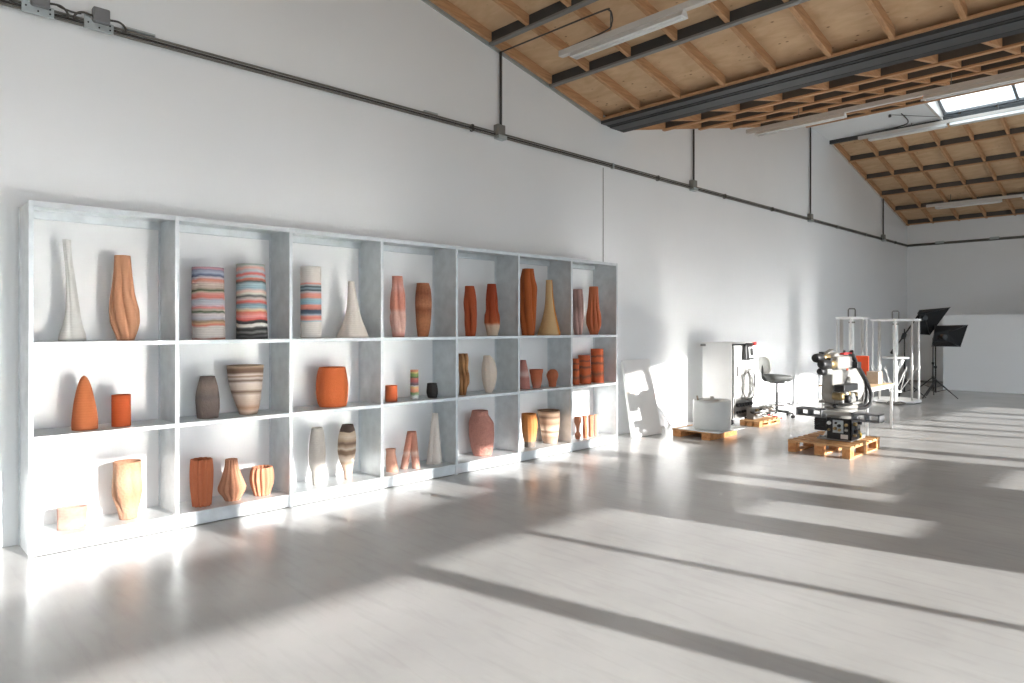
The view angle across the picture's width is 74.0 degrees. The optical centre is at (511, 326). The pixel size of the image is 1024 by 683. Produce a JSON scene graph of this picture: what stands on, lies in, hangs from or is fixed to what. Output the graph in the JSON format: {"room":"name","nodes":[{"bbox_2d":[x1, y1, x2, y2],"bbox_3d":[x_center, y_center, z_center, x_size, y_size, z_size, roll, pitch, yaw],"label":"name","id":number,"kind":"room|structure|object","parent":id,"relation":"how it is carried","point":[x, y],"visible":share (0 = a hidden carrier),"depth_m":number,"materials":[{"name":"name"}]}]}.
{"room":"art studio","nodes":[
{"label":"art studio","id":0,"kind":"room"},
{"bbox_2d":[0,0,906,547],"bbox_3d":[1.559,-1.700,9.630,25.690,6.400,0.150,0,0,-44],"label":"wall","id":1,"kind":"structure","parent":0,"point":[89,117],"depth_m":7.07,"materials":[{"name":"white paint"}]},
{"bbox_2d":[9,0,68,18],"bbox_3d":[-3.286,-2.248,4.722,0.351,0.163,0.100,0,0,-44],"label":"junction box","id":2,"kind":"object","parent":1,"relation":"attached to","point":[37,7],"visible":1,"depth_m":4.71,"materials":[{"name":"metal"}]},
{"bbox_2d":[73,6,126,34],"bbox_3d":[-3.019,-2.248,4.982,0.351,0.163,0.100,0,0,-44],"label":"junction box","id":3,"kind":"object","parent":1,"relation":"attached to","point":[100,21],"visible":1,"depth_m":4.95,"materials":[{"name":"metal"}]},
{"bbox_2d":[0,0,907,246],"bbox_3d":[3.043,-2.210,10.944,21.650,0.074,0.044,0,0,-44],"label":"conduit","id":4,"kind":"object","parent":1,"relation":"attached to","point":[471,128],"visible":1,"depth_m":6.66,"materials":[{"name":"metal"}]},
{"bbox_2d":[122,26,154,36],"bbox_3d":[-2.854,-2.259,5.193,0.225,0.015,0.030,0,0,-44],"label":"rail","id":5,"kind":"object","parent":4,"relation":"on","point":[128,28],"visible":1,"depth_m":5.19,"materials":[{"name":"metal"}]},
{"bbox_2d":[421,0,600,122],"bbox_3d":[-1.063,-3.469,6.956,6.302,1.451,0.012,0,0,-44],"label":"trim","id":6,"kind":"structure","parent":1,"relation":"attached to","point":[427,2],"depth_m":7.94,"materials":[{"name":"metal"}]},
{"bbox_2d":[494,8,612,140],"bbox_3d":[0.468,-2.673,7.384,1.566,1.034,0.282,0,0,41],"label":"riser pipe","id":7,"kind":"object","parent":1,"relation":"attached to","point":[499,128],"visible":1,"depth_m":7.76,"materials":[{"name":"metal"}]},
{"bbox_2d":[603,168,603,261],"bbox_3d":[1.236,-1.485,9.207,0.012,1.350,0.005,0,0,-44],"label":"trim","id":8,"kind":"structure","parent":1,"relation":"attached to","point":[603,168],"depth_m":9.21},
{"bbox_2d":[689,129,697,191],"bbox_3d":[2.879,-2.647,10.755,0.140,0.982,0.085,0,0,-44],"label":"riser pipe","id":9,"kind":"object","parent":1,"relation":"attached to","point":[693,183],"visible":1,"depth_m":10.76,"materials":[{"name":"metal"}]},
{"bbox_2d":[807,127,813,221],"bbox_3d":[6.130,-3.127,13.931,0.140,1.941,0.085,0,0,-44],"label":"riser pipe","id":10,"kind":"object","parent":1,"relation":"attached to","point":[810,215],"visible":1,"depth_m":13.94,"materials":[{"name":"metal"}]},
{"bbox_2d":[601,1,1023,132],"bbox_3d":[4.901,-2.835,5.745,0.538,0.213,10.080,0,0,-44],"label":"beam","id":11,"kind":"structure","parent":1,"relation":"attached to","point":[1008,20],"depth_m":7.14,"materials":[{"name":"metal"}]},
{"bbox_2d":[832,144,906,225],"bbox_3d":[8.826,-3.389,16.617,5.325,1.296,0.012,0,0,-44],"label":"trim","id":12,"kind":"structure","parent":1,"relation":"attached to","point":[838,151],"depth_m":16.35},
{"bbox_2d":[881,199,885,241],"bbox_3d":[9.344,-2.692,17.072,0.140,1.072,0.085,0,0,-44],"label":"riser pipe","id":13,"kind":"object","parent":1,"relation":"attached to","point":[883,235],"visible":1,"depth_m":17.08,"materials":[{"name":"metal"}]},
{"bbox_2d":[829,102,1023,144],"bbox_3d":[10.436,-4.024,11.152,0.070,0.110,10.080,0,0,-44],"label":"trim","id":14,"kind":"structure","parent":1,"relation":"attached to","point":[851,138],"depth_m":13.10,"materials":[{"name":"paint"}]},
{"bbox_2d":[0,382,1023,682],"bbox_3d":[5.133,1.600,5.971,25.990,0.200,10.380,0,0,-44],"label":"floor","id":15,"kind":"structure","parent":0,"point":[743,557],"depth_m":4.11,"materials":[{"name":"concrete"}]},
{"bbox_2d":[18,200,617,558],"bbox_3d":[-1.015,0.339,6.723,6.282,2.322,0.397,0,0,-44],"label":"shelving unit","id":16,"kind":"object","parent":15,"relation":"on","point":[161,369],"visible":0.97,"depth_m":5.74,"materials":[{"name":"white wood"}]},
{"bbox_2d":[58,239,86,340],"bbox_3d":[-3.052,-0.253,4.713,0.165,0.702,0.165,0,0,-29],"label":"vase","id":17,"kind":"object","parent":16,"relation":"on","point":[72,329],"visible":0.99,"depth_m":4.68,"materials":[{"name":"white ceramic"}]},
{"bbox_2d":[57,504,87,530],"bbox_3d":[-3.047,1.319,4.703,0.179,0.146,0.104,0,0,-44],"label":"bowl","id":18,"kind":"object","parent":16,"relation":"on","point":[71,517],"visible":1,"depth_m":4.67,"materials":[{"name":"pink ceramic"}]},
{"bbox_2d":[71,376,97,430],"bbox_3d":[-2.987,0.528,4.748,0.160,0.374,0.160,0,0,-44],"label":"vase","id":19,"kind":"object","parent":16,"relation":"on","point":[84,412],"visible":1,"depth_m":4.70,"materials":[{"name":"orange ceramic"}]},
{"bbox_2d":[111,394,130,426],"bbox_3d":[-2.824,0.602,4.908,0.124,0.226,0.124,0,0,-44],"label":"vase","id":20,"kind":"object","parent":16,"relation":"on","point":[120,403],"visible":1,"depth_m":4.86,"materials":[{"name":"orange ceramic"}]},
{"bbox_2d":[109,255,139,340],"bbox_3d":[-2.820,-0.210,4.943,0.196,0.617,0.189,0,0,-44],"label":"vase","id":21,"kind":"object","parent":16,"relation":"on","point":[124,313],"visible":1,"depth_m":4.89,"materials":[{"name":"orange ceramic"}]},
{"bbox_2d":[111,459,142,519],"bbox_3d":[-2.803,1.185,4.945,0.184,0.414,0.184,0,0,32],"label":"vase","id":22,"kind":"object","parent":16,"relation":"on","point":[127,484],"visible":1,"depth_m":4.89,"materials":[{"name":"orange ceramic"}]},
{"bbox_2d":[189,457,213,507],"bbox_3d":[-2.425,1.211,5.298,0.170,0.362,0.172,0,0,-39],"label":"vase","id":23,"kind":"object","parent":16,"relation":"on","point":[201,473],"visible":1,"depth_m":5.24,"materials":[{"name":"ceramic"}]},
{"bbox_2d":[195,376,219,418],"bbox_3d":[-2.399,0.551,5.352,0.176,0.328,0.175,0,0,-44],"label":"vase","id":24,"kind":"object","parent":16,"relation":"on","point":[207,398],"visible":1,"depth_m":5.29,"materials":[{"name":"grey ceramic"}]},
{"bbox_2d":[191,267,225,339],"bbox_3d":[-2.398,-0.185,5.366,0.246,0.565,0.243,0,0,-44],"label":"vase","id":25,"kind":"object","parent":16,"relation":"on","point":[207,283],"visible":1,"depth_m":5.26,"materials":[{"name":"ceramic"}]},
{"bbox_2d":[218,458,245,501],"bbox_3d":[-2.254,1.227,5.466,0.211,0.330,0.211,0,0,-44],"label":"vase","id":26,"kind":"object","parent":16,"relation":"on","point":[232,485],"visible":1,"depth_m":5.41,"materials":[{"name":"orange ceramic"}]},
{"bbox_2d":[226,364,263,414],"bbox_3d":[-2.192,0.514,5.580,0.286,0.401,0.286,0,0,-44],"label":"vase","id":27,"kind":"object","parent":16,"relation":"on","point":[245,381],"visible":1,"depth_m":5.49,"materials":[{"name":"ceramic"}]},
{"bbox_2d":[236,263,267,338],"bbox_3d":[-2.147,-0.208,5.611,0.246,0.613,0.246,0,0,-44],"label":"vase","id":28,"kind":"object","parent":16,"relation":"on","point":[251,298],"visible":1,"depth_m":5.51,"materials":[{"name":"ceramic"}]},
{"bbox_2d":[249,465,273,495],"bbox_3d":[-2.079,1.276,5.639,0.194,0.232,0.192,0,0,-38],"label":"vase","id":29,"kind":"object","parent":16,"relation":"on","point":[261,478],"visible":1,"depth_m":5.58,"materials":[{"name":"orange ceramic"}]},
{"bbox_2d":[300,266,321,337],"bbox_3d":[-1.774,-0.216,5.990,0.180,0.628,0.179,0,0,-44],"label":"vase","id":30,"kind":"object","parent":16,"relation":"on","point":[310,276],"visible":1,"depth_m":5.91,"materials":[{"name":"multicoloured ceramic"}]},
{"bbox_2d":[309,427,325,484],"bbox_3d":[-1.724,1.140,6.008,0.144,0.503,0.144,0,0,-44],"label":"vase","id":31,"kind":"object","parent":16,"relation":"on","point":[317,451],"visible":1,"depth_m":5.96,"materials":[{"name":"white ceramic"}]},
{"bbox_2d":[316,366,347,407],"bbox_3d":[-1.623,0.539,6.128,0.282,0.353,0.283,0,0,-44],"label":"vase","id":32,"kind":"object","parent":16,"relation":"on","point":[331,381],"visible":1,"depth_m":6.02,"materials":[{"name":"orange ceramic"}]},
{"bbox_2d":[338,424,355,479],"bbox_3d":[-1.513,1.142,6.224,0.166,0.499,0.165,0,0,-44],"label":"vase","id":33,"kind":"object","parent":16,"relation":"on","point":[346,438],"visible":1,"depth_m":6.17,"materials":[{"name":"ceramic"}]},
{"bbox_2d":[336,281,368,337],"bbox_3d":[-1.469,-0.160,6.246,0.299,0.516,0.299,0,0,-44],"label":"vase","id":34,"kind":"object","parent":16,"relation":"on","point":[352,326],"visible":1,"depth_m":6.18,"materials":[{"name":"beige ceramic"}]},
{"bbox_2d":[385,385,396,401],"bbox_3d":[-1.157,0.638,6.509,0.116,0.155,0.116,0,0,-44],"label":"vase","id":35,"kind":"object","parent":16,"relation":"on","point":[390,390],"visible":1,"depth_m":6.46,"materials":[{"name":"orange ceramic"}]},
{"bbox_2d":[386,448,397,471],"bbox_3d":[-1.159,1.282,6.535,0.110,0.220,0.114,0,0,-44],"label":"vase","id":36,"kind":"object","parent":16,"relation":"on","point":[391,460],"visible":1,"depth_m":6.50,"materials":[{"name":"ceramic"}]},
{"bbox_2d":[390,276,405,336],"bbox_3d":[-1.111,-0.199,6.629,0.161,0.594,0.158,0,0,-23],"label":"vase","id":37,"kind":"object","parent":16,"relation":"on","point":[397,298],"visible":1,"depth_m":6.57,"materials":[{"name":"pink ceramic"}]},
{"bbox_2d":[400,431,419,468],"bbox_3d":[-1.003,1.210,6.687,0.195,0.364,0.079,0,0,-8],"label":"vase","id":38,"kind":"object","parent":16,"relation":"on","point":[411,444],"visible":1,"depth_m":6.66,"materials":[{"name":"pink ceramic"}]},
{"bbox_2d":[410,370,418,399],"bbox_3d":[-0.964,0.570,6.725,0.085,0.291,0.085,0,0,-44],"label":"vase","id":39,"kind":"object","parent":16,"relation":"on","point":[414,380],"visible":1,"depth_m":6.69,"materials":[{"name":"ceramic"}]},
{"bbox_2d":[415,283,431,336],"bbox_3d":[-0.891,-0.171,6.834,0.168,0.539,0.168,0,0,-22],"label":"vase","id":40,"kind":"object","parent":16,"relation":"on","point":[423,298],"visible":1,"depth_m":6.77,"materials":[{"name":"brown ceramic"}]},
{"bbox_2d":[426,383,437,397],"bbox_3d":[-0.807,0.641,6.867,0.115,0.148,0.115,0,0,-44],"label":"vase","id":41,"kind":"object","parent":16,"relation":"on","point":[432,389],"visible":1,"depth_m":6.82,"materials":[{"name":"black ceramic"}]},
{"bbox_2d":[426,413,441,464],"bbox_3d":[-0.790,1.136,6.915,0.162,0.512,0.119,0,0,-24],"label":"vase","id":42,"kind":"object","parent":16,"relation":"on","point":[434,456],"visible":1,"depth_m":6.88,"materials":[{"name":"white ceramic"}]},
{"bbox_2d":[459,353,469,394],"bbox_3d":[-0.505,0.497,7.147,0.110,0.436,0.109,0,0,-44],"label":"vase","id":43,"kind":"object","parent":16,"relation":"on","point":[464,379],"visible":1,"depth_m":7.11,"materials":[{"name":"brown ceramic"}]},
{"bbox_2d":[463,286,476,335],"bbox_3d":[-0.446,-0.170,7.260,0.134,0.535,0.130,0,0,15],"label":"vase","id":44,"kind":"object","parent":16,"relation":"on","point":[470,302],"visible":0.98,"depth_m":7.21,"materials":[{"name":"orange ceramic"}]},
{"bbox_2d":[469,409,493,456],"bbox_3d":[-0.333,1.150,7.393,0.278,0.484,0.278,0,0,-44],"label":"vase","id":45,"kind":"object","parent":16,"relation":"on","point":[481,426],"visible":1,"depth_m":7.29,"materials":[{"name":"pink ceramic"}]},
{"bbox_2d":[482,355,496,392],"bbox_3d":[-0.250,0.514,7.435,0.168,0.403,0.169,0,0,-44],"label":"vase","id":46,"kind":"object","parent":16,"relation":"on","point":[489,370],"visible":1,"depth_m":7.38,"materials":[{"name":"beige ceramic"}]},
{"bbox_2d":[484,284,499,335],"bbox_3d":[-0.219,-0.188,7.484,0.159,0.572,0.158,0,0,29],"label":"vase","id":47,"kind":"object","parent":16,"relation":"on","point":[491,317],"visible":1,"depth_m":7.43,"materials":[{"name":"orange ceramic"}]},
{"bbox_2d":[520,360,529,388],"bbox_3d":[0.139,0.549,7.845,0.141,0.333,0.141,0,0,-44],"label":"vase","id":48,"kind":"object","parent":16,"relation":"on","point":[524,375],"visible":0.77,"depth_m":7.79,"materials":[{"name":"pink ceramic"}]},
{"bbox_2d":[520,268,536,334],"bbox_3d":[0.185,-0.289,7.894,0.189,0.774,0.188,0,0,-31],"label":"vase","id":49,"kind":"object","parent":16,"relation":"on","point":[528,286],"visible":0.96,"depth_m":7.83,"materials":[{"name":"orange ceramic"}]},
{"bbox_2d":[521,413,537,447],"bbox_3d":[0.203,1.198,7.881,0.188,0.388,0.187,0,0,-44],"label":"vase","id":50,"kind":"object","parent":16,"relation":"on","point":[529,424],"visible":1,"depth_m":7.81,"materials":[{"name":"orange ceramic"}]},
{"bbox_2d":[529,369,542,387],"bbox_3d":[0.284,0.606,7.964,0.164,0.218,0.164,0,0,-44],"label":"vase","id":51,"kind":"object","parent":16,"relation":"on","point":[535,374],"visible":1,"depth_m":7.91,"materials":[{"name":"ceramic"}]},
{"bbox_2d":[537,409,559,443],"bbox_3d":[0.441,1.196,8.172,0.272,0.392,0.272,0,0,-44],"label":"vase","id":52,"kind":"object","parent":16,"relation":"on","point":[549,419],"visible":1,"depth_m":8.08,"materials":[{"name":"ceramic"}]},
{"bbox_2d":[537,280,560,334],"bbox_3d":[0.440,-0.232,8.125,0.285,0.660,0.285,0,0,-44],"label":"vase","id":53,"kind":"object","parent":16,"relation":"on","point":[549,325],"visible":0.99,"depth_m":8.06,"materials":[{"name":"beige ceramic"}]},
{"bbox_2d":[546,369,557,386],"bbox_3d":[0.484,0.611,8.125,0.141,0.208,0.143,0,0,-44],"label":"vase","id":54,"kind":"object","parent":16,"relation":"on","point":[552,374],"visible":1,"depth_m":8.08,"materials":[{"name":"ceramic"}]},
{"bbox_2d":[573,358,578,384],"bbox_3d":[0.795,0.554,8.430,0.084,0.323,0.084,0,0,-44],"label":"vase","id":55,"kind":"object","parent":16,"relation":"on","point":[575,360],"visible":0.85,"depth_m":8.39,"materials":[{"name":"orange ceramic"}]},
{"bbox_2d":[574,416,580,438],"bbox_3d":[0.816,1.253,8.421,0.090,0.278,0.090,0,0,-44],"label":"vase","id":56,"kind":"object","parent":16,"relation":"on","point":[577,419],"visible":1,"depth_m":8.39,"materials":[{"name":"ceramic"}]},
{"bbox_2d":[573,289,583,334],"bbox_3d":[0.829,-0.188,8.536,0.136,0.572,0.139,0,0,-44],"label":"vase","id":57,"kind":"object","parent":16,"relation":"on","point":[578,303],"visible":1,"depth_m":8.49,"materials":[{"name":"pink ceramic"}]},
{"bbox_2d":[578,355,590,383],"bbox_3d":[0.919,0.536,8.588,0.162,0.358,0.165,0,0,-44],"label":"vase","id":58,"kind":"object","parent":16,"relation":"on","point":[584,360],"visible":0.94,"depth_m":8.52,"materials":[{"name":"orange ceramic"}]},
{"bbox_2d":[582,415,587,437],"bbox_3d":[0.915,1.254,8.521,0.067,0.277,0.066,0,0,-44],"label":"vase","id":59,"kind":"object","parent":16,"relation":"on","point":[584,418],"visible":1,"depth_m":8.50,"materials":[{"name":"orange ceramic"}]},
{"bbox_2d":[588,415,593,436],"bbox_3d":[1.001,1.257,8.632,0.070,0.271,0.070,0,0,37],"label":"vase","id":60,"kind":"object","parent":16,"relation":"on","point":[590,417],"visible":1,"depth_m":8.61,"materials":[{"name":"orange ceramic"}]},
{"bbox_2d":[586,286,600,334],"bbox_3d":[1.051,-0.210,8.723,0.191,0.616,0.191,0,0,-27],"label":"vase","id":61,"kind":"object","parent":16,"relation":"on","point":[593,315],"visible":1,"depth_m":8.66,"materials":[{"name":"ceramic"}]},
{"bbox_2d":[594,414,597,435],"bbox_3d":[1.075,1.257,8.706,0.048,0.270,0.046,0,0,-44],"label":"vase","id":62,"kind":"object","parent":16,"relation":"on","point":[595,415],"visible":1,"depth_m":8.70,"materials":[{"name":"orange ceramic"}]},
{"bbox_2d":[591,349,603,382],"bbox_3d":[1.102,0.498,8.761,0.168,0.433,0.170,0,0,-44],"label":"vase","id":63,"kind":"object","parent":16,"relation":"on","point":[597,356],"visible":0.99,"depth_m":8.69,"materials":[{"name":"orange ceramic"}]},
{"bbox_2d":[621,359,661,437],"bbox_3d":[1.817,0.981,9.495,0.749,1.038,0.343,0,0,-44],"label":"panel","id":64,"kind":"object","parent":15,"relation":"on","point":[643,416],"visible":1,"depth_m":9.47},
{"bbox_2d":[672,424,736,440],"bbox_3d":[2.674,1.448,9.405,0.730,0.105,0.590,0,0,-44],"label":"pallet","id":65,"kind":"object","parent":15,"relation":"on","point":[676,432],"visible":0.51,"depth_m":9.27,"materials":[{"name":"brown wood"}]},
{"bbox_2d":[678,426,745,433],"bbox_3d":[2.750,1.389,9.319,0.760,0.010,0.600,0,0,-44],"label":"sheet","id":66,"kind":"object","parent":65,"relation":"on","point":[691,428],"visible":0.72,"depth_m":9.16,"materials":[{"name":"white plastic"}]},
{"bbox_2d":[693,395,730,430],"bbox_3d":[2.729,1.160,9.270,0.504,0.446,0.504,0,0,-44],"label":"drum","id":67,"kind":"object","parent":66,"relation":"on","point":[709,414],"visible":1,"depth_m":9.06,"materials":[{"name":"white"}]},
{"bbox_2d":[700,342,755,424],"bbox_3d":[3.433,0.870,10.685,0.695,1.260,0.640,0,0,-44],"label":"cabinet","id":68,"kind":"object","parent":15,"relation":"on","point":[723,365],"depth_m":10.48,"materials":[{"name":"white metal"}]},
{"bbox_2d":[742,342,756,359],"bbox_3d":[3.701,0.369,10.553,0.320,0.278,0.104,0,0,-44],"label":"pendant","id":69,"kind":"object","parent":68,"relation":"hanging from","point":[748,353],"visible":1,"depth_m":10.50,"materials":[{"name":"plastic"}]},
{"bbox_2d":[759,403,775,410],"bbox_3d":[4.024,1.264,10.708,0.377,0.101,0.244,0,0,-44],"label":"cable","id":70,"kind":"object","parent":68,"relation":"attached to","point":[770,407],"visible":0.88,"depth_m":10.64,"materials":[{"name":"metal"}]},
{"bbox_2d":[740,416,779,426],"bbox_3d":[3.832,1.458,10.488,0.700,0.085,0.320,0,0,-44],"label":"pallet","id":71,"kind":"object","parent":15,"relation":"on","point":[767,420],"visible":0.92,"depth_m":10.32,"materials":[{"name":"brown wood"}]},
{"bbox_2d":[747,406,761,419],"bbox_3d":[3.757,1.327,10.478,0.300,0.173,0.150,0,0,-44],"label":"machine part","id":72,"kind":"object","parent":71,"relation":"on","point":[755,408],"visible":0.82,"depth_m":10.39,"materials":[{"name":"grey metal"}]},
{"bbox_2d":[750,411,763,416],"bbox_3d":[3.741,1.323,10.414,0.317,0.101,0.232,0,0,-29],"label":"cable","id":73,"kind":"object","parent":71,"relation":"on","point":[752,412],"visible":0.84,"depth_m":10.33,"materials":[{"name":"grey plastic"}]},
{"bbox_2d":[756,408,767,416],"bbox_3d":[3.813,1.317,10.485,0.385,0.135,0.264,0,0,-44],"label":"cable","id":74,"kind":"object","parent":71,"relation":"on","point":[762,410],"visible":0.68,"depth_m":10.37,"materials":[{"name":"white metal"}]},
{"bbox_2d":[761,408,771,414],"bbox_3d":[3.865,1.314,10.516,0.435,0.117,0.193,0,0,-44],"label":"cable","id":75,"kind":"object","parent":71,"relation":"on","point":[766,412],"visible":0.44,"depth_m":10.49,"materials":[{"name":"white plastic"}]},
{"bbox_2d":[767,413,783,416],"bbox_3d":[4.201,1.417,10.862,0.348,0.041,0.224,0,0,-44],"label":"cable","id":76,"kind":"object","parent":15,"relation":"on","point":[774,414],"visible":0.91,"depth_m":10.84,"materials":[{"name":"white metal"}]},
{"bbox_2d":[758,356,794,417],"bbox_3d":[4.427,0.992,11.370,0.577,1.014,0.551,0,0,-9],"label":"chair","id":77,"kind":"object","parent":15,"relation":"on","point":[764,363],"visible":0.81,"depth_m":11.26,"materials":[{"name":"black plastic"}]},
{"bbox_2d":[788,431,879,458],"bbox_3d":[3.930,1.428,8.277,0.990,0.144,0.720,0,0,-44],"label":"pallet","id":78,"kind":"object","parent":15,"relation":"on","point":[810,440],"visible":0.92,"depth_m":8.08,"materials":[{"name":"brown wood"}]},
{"bbox_2d":[796,349,883,441],"bbox_3d":[4.000,0.809,8.361,0.918,1.092,1.572,0,0,23],"label":"robot arm","id":79,"kind":"object","parent":78,"relation":"on","point":[844,381],"visible":1,"depth_m":8.08,"materials":[{"name":"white metal"}]},
{"bbox_2d":[836,308,867,398],"bbox_3d":[6.441,0.571,12.869,0.524,1.857,0.524,0,0,8],"label":"frame","id":80,"kind":"object","parent":15,"relation":"on","point":[851,322],"visible":0.22,"depth_m":12.80,"materials":[{"name":"white metal"}]},
{"bbox_2d":[819,382,895,435],"bbox_3d":[5.048,1.167,9.915,1.120,0.667,0.680,0,0,-44],"label":"work table","id":81,"kind":"object","parent":15,"relation":"on","point":[875,387],"visible":0.42,"depth_m":9.90,"materials":[{"name":"white wood"}]},
{"bbox_2d":[856,356,868,376],"bbox_3d":[5.244,0.631,10.159,0.100,0.403,0.180,0,0,-44],"label":"panel","id":82,"kind":"object","parent":81,"relation":"on","point":[864,360],"visible":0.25,"depth_m":10.13,"materials":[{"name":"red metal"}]},
{"bbox_2d":[867,371,881,383],"bbox_3d":[5.340,0.743,10.003,0.180,0.180,0.164,0,0,-44],"label":"cardboard box","id":83,"kind":"object","parent":81,"relation":"on","point":[874,377],"visible":0.89,"depth_m":9.94,"materials":[{"name":"brown cardboard"}]},
{"bbox_2d":[886,401,905,404],"bbox_3d":[7.413,1.465,13.091,0.325,0.058,0.320,0,0,-44],"label":"hose","id":84,"kind":"object","parent":15,"relation":"on","point":[888,402],"visible":0.82,"depth_m":13.04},
{"bbox_2d":[871,311,921,402],"bbox_3d":[7.658,0.586,13.555,0.827,1.827,0.827,0,0,8],"label":"frame","id":85,"kind":"object","parent":15,"relation":"on","point":[897,366],"visible":0.95,"depth_m":13.43,"materials":[{"name":"white metal"}]},
{"bbox_2d":[890,315,925,397],"bbox_3d":[8.253,0.617,14.316,0.627,1.752,0.714,0,0,-44],"label":"stand","id":86,"kind":"object","parent":15,"relation":"on","point":[904,334],"visible":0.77,"depth_m":14.37,"materials":[{"name":"black metal"}]},
{"bbox_2d":[917,307,950,334],"bbox_3d":[8.780,-0.120,14.285,0.759,0.596,0.409,0,0,-19],"label":"softbox","id":87,"kind":"object","parent":86,"relation":"attached to","point":[930,318],"visible":0.86,"depth_m":14.25,"materials":[{"name":"black fabric"}]},
{"bbox_2d":[913,338,951,394],"bbox_3d":[9.344,0.871,15.192,0.726,1.243,0.720,0,0,-44],"label":"stand","id":88,"kind":"object","parent":15,"relation":"on","point":[932,377],"visible":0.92,"depth_m":15.18,"materials":[{"name":"black metal"}]},
{"bbox_2d":[922,344,958,398],"bbox_3d":[8.936,0.896,14.208,0.706,1.193,0.665,0,0,-44],"label":"stand","id":89,"kind":"object","parent":15,"relation":"on","point":[935,366],"visible":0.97,"depth_m":14.25,"materials":[{"name":"black metal"}]},
{"bbox_2d":[931,325,967,346],"bbox_3d":[9.078,0.187,14.062,0.655,0.468,0.546,0,0,29],"label":"softbox","id":90,"kind":"object","parent":89,"relation":"attached to","point":[944,335],"visible":1,"depth_m":14.09,"materials":[{"name":"black fabric"}]},
{"bbox_2d":[429,0,1023,225],"bbox_3d":[5.133,-3.577,5.971,25.890,1.642,10.280,0,0,-44],"label":"ceiling","id":91,"kind":"structure","parent":0,"point":[720,42],"depth_m":7.95,"materials":[{"name":"brown wood"}]},
{"bbox_2d":[559,0,715,59],"bbox_3d":[3.278,-3.094,4.700,0.121,0.389,7.854,0,0,-44],"label":"strip light","id":92,"kind":"object","parent":91,"relation":"hanging from","point":[677,13],"visible":1,"depth_m":6.78,"materials":[{"name":"white metal"}]},
{"bbox_2d":[746,69,1023,135],"bbox_3d":[6.668,-3.269,8.196,0.121,0.389,8.118,0,0,-44],"label":"strip light","id":93,"kind":"object","parent":91,"relation":"hanging from","point":[1015,76],"visible":0.98,"depth_m":9.41,"materials":[{"name":"white metal"}]},
{"bbox_2d":[926,194,1023,208],"bbox_3d":[13.005,-3.086,14.118,0.121,0.389,7.732,0,0,-44],"label":"strip light","id":94,"kind":"object","parent":91,"relation":"hanging from","point":[991,200],"visible":1,"depth_m":16.16,"materials":[{"name":"white metal"}]},
{"bbox_2d":[811,99,938,140],"bbox_3d":[9.980,-4.298,10.707,1.366,0.518,10.280,0,0,-44],"label":"ceiling","id":95,"kind":"structure","parent":0,"point":[878,121],"depth_m":13.57,"materials":[{"name":"white paint"}]},
{"bbox_2d":[860,113,908,135],"bbox_3d":[7.546,-4.034,13.599,0.418,0.108,1.198,0,0,-10],"label":"cable","id":96,"kind":"object","parent":95,"relation":"attached to","point":[901,113],"visible":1,"depth_m":13.67,"materials":[{"name":"black rubber"}]},
{"bbox_2d":[888,114,952,117],"bbox_3d":[7.845,-4.065,13.051,1.134,0.146,0.050,0,0,8],"label":"wire","id":97,"kind":"object","parent":95,"relation":"attached to","point":[889,115],"visible":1,"depth_m":13.05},
{"bbox_2d":[924,101,943,120],"bbox_3d":[7.989,-4.263,12.852,1.116,0.488,0.050,0,0,-44],"label":"trim","id":98,"kind":"structure","parent":95,"relation":"attached to","point":[934,106],"depth_m":12.88,"materials":[{"name":"white paint"}]},
{"bbox_2d":[858,98,1023,141],"bbox_3d":[10.025,-4.029,11.363,0.121,0.389,7.955,0,0,-44],"label":"strip light","id":99,"kind":"object","parent":95,"relation":"attached to","point":[1018,110],"visible":0.99,"depth_m":13.04,"materials":[{"name":"white metal"}]},
{"bbox_2d":[937,83,1023,113],"bbox_3d":[10.764,-4.343,10.012,1.134,0.425,7.991,0,0,-44],"label":"window","id":100,"kind":"structure","parent":95,"relation":"attached to","point":[1016,91],"depth_m":12.57,"materials":[{"name":"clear glass"}]},
{"bbox_2d":[943,97,1023,116],"bbox_3d":[11.205,-4.079,10.373,0.100,0.160,8.091,0,0,-44],"label":"trim","id":101,"kind":"structure","parent":95,"relation":"attached to","point":[1013,101],"depth_m":12.73,"materials":[{"name":"grey metal"}]},
{"bbox_2d":[907,214,1023,380],"bbox_3d":[14.375,-1.700,15.000,0.150,6.400,10.080,0,0,-44],"label":"wall","id":102,"kind":"structure","parent":0,"point":[981,277],"depth_m":17.65,"materials":[{"name":"white paint"}]},
{"bbox_2d":[907,380,942,383],"bbox_3d":[11.241,1.470,18.090,0.015,0.060,1.280,0,0,-44],"label":"baseboard","id":103,"kind":"structure","parent":102,"relation":"attached to","point":[921,381],"depth_m":18.26,"materials":[{"name":"grey metal"}]},
{"bbox_2d":[908,236,1023,246],"bbox_3d":[14.314,-2.227,14.920,0.050,0.088,10.050,0,0,-44],"label":"conduit","id":104,"kind":"object","parent":102,"relation":"attached to","point":[998,237],"visible":1,"depth_m":17.53,"materials":[{"name":"metal"}]},
{"bbox_2d":[943,314,1023,393],"bbox_3d":[13.121,0.608,13.579,0.190,1.785,7.800,0,0,-44],"label":"wall partition","id":105,"kind":"structure","parent":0,"point":[990,356],"depth_m":15.67,"materials":[{"name":"white paint"}]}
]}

